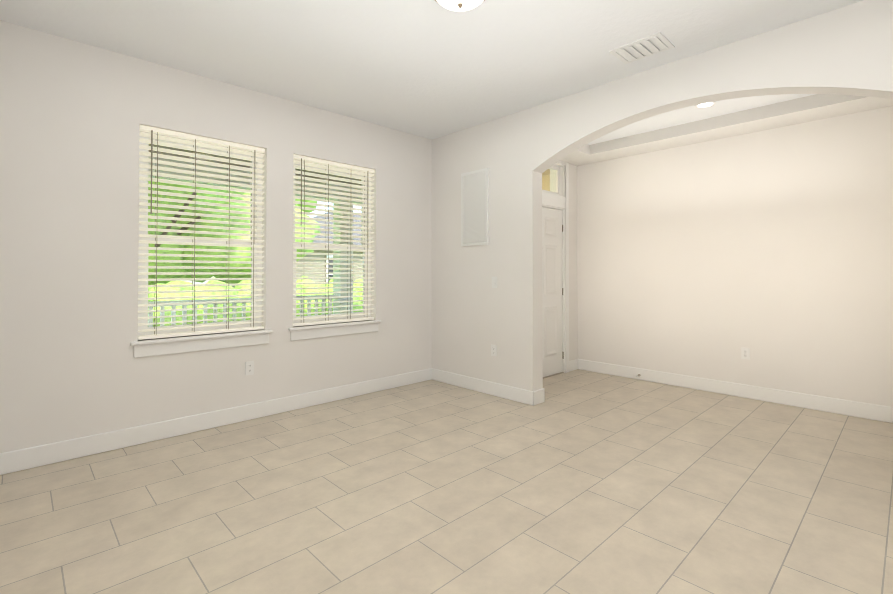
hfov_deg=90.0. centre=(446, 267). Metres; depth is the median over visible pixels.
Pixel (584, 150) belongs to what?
soffit
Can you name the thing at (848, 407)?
baseboard
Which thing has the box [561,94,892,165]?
soffit
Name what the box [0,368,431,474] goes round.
baseboard
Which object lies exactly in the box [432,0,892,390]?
wall
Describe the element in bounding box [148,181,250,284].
tree
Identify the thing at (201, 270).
tree
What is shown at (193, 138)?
window blind
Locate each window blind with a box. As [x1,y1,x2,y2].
[138,125,264,339]
[293,154,373,325]
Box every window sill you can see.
[130,329,271,357]
[288,320,380,340]
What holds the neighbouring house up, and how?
on the ground
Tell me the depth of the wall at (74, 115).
3.24 m
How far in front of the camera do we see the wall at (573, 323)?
5.79 m
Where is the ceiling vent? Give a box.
[609,32,674,63]
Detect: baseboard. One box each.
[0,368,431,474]
[431,368,532,405]
[533,388,544,405]
[569,359,577,371]
[578,359,892,422]
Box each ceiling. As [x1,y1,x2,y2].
[0,0,862,139]
[588,94,814,144]
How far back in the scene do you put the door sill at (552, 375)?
5.45 m
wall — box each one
[0,20,431,452]
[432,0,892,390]
[543,106,892,406]
[569,164,577,360]
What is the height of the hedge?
1.963 m
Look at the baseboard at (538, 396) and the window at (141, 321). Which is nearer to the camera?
the window at (141, 321)
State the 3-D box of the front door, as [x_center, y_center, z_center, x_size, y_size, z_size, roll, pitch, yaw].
[1.147,0.296,5.327,0.924,2.039,0.102,1,-1,-44]
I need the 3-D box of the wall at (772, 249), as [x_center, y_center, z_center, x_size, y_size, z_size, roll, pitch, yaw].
[2.793,-0.102,4.881,0.200,2.840,5.100,1,-1,-44]
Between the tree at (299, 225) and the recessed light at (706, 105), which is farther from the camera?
the tree at (299, 225)
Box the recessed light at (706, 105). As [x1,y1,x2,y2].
[695,101,715,108]
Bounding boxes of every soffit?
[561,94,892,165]
[561,144,589,159]
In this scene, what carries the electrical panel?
in the wall at (847, 50)
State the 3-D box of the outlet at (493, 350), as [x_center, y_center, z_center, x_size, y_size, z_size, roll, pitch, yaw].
[0.485,0.854,4.581,0.008,0.116,0.072,1,-1,-44]
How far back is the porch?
5.86 m
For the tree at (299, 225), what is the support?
on the ground
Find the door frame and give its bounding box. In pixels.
[542,160,568,372]
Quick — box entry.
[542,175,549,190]
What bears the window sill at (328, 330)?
attached to the wall at (74, 115)
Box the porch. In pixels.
[148,144,549,326]
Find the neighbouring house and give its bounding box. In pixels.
[232,212,362,286]
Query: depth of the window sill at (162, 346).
3.54 m
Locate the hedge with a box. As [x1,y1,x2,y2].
[148,276,362,325]
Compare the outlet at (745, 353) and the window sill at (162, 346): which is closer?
the window sill at (162, 346)
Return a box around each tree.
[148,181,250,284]
[184,265,212,282]
[230,191,319,261]
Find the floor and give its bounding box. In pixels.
[0,369,892,593]
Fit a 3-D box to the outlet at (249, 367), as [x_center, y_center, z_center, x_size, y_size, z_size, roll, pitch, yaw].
[-1.685,0.864,3.824,0.072,0.116,0.008,1,-1,-44]
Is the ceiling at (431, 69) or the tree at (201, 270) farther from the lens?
the tree at (201, 270)
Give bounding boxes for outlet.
[245,361,253,375]
[491,344,496,356]
[741,347,749,359]
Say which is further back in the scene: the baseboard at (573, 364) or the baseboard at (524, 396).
the baseboard at (573, 364)
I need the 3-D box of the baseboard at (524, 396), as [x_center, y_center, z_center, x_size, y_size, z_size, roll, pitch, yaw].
[0.322,1.248,4.742,0.015,0.135,1.455,1,-1,-44]
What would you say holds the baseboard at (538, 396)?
attached to the wall at (847, 50)
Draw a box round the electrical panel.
[461,168,488,245]
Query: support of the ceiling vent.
in the ceiling at (431, 69)
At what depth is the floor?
2.44 m
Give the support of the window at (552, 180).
in the wall at (573, 323)
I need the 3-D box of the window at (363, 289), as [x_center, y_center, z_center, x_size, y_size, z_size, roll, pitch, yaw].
[-1.169,-0.244,4.519,0.917,1.605,0.090,1,-1,-44]
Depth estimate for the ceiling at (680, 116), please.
4.28 m
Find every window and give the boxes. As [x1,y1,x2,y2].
[138,131,261,335]
[293,159,370,322]
[542,168,556,192]
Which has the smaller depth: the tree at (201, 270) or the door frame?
the door frame
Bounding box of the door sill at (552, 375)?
[543,372,563,378]
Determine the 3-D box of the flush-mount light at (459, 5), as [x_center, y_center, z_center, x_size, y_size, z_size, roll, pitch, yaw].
[0.075,-1.481,2.430,0.356,0.145,0.356,1,-1,-44]
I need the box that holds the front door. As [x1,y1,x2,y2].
[542,207,563,376]
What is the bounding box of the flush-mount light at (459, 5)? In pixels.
[435,0,484,11]
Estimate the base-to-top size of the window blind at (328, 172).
1.595 m

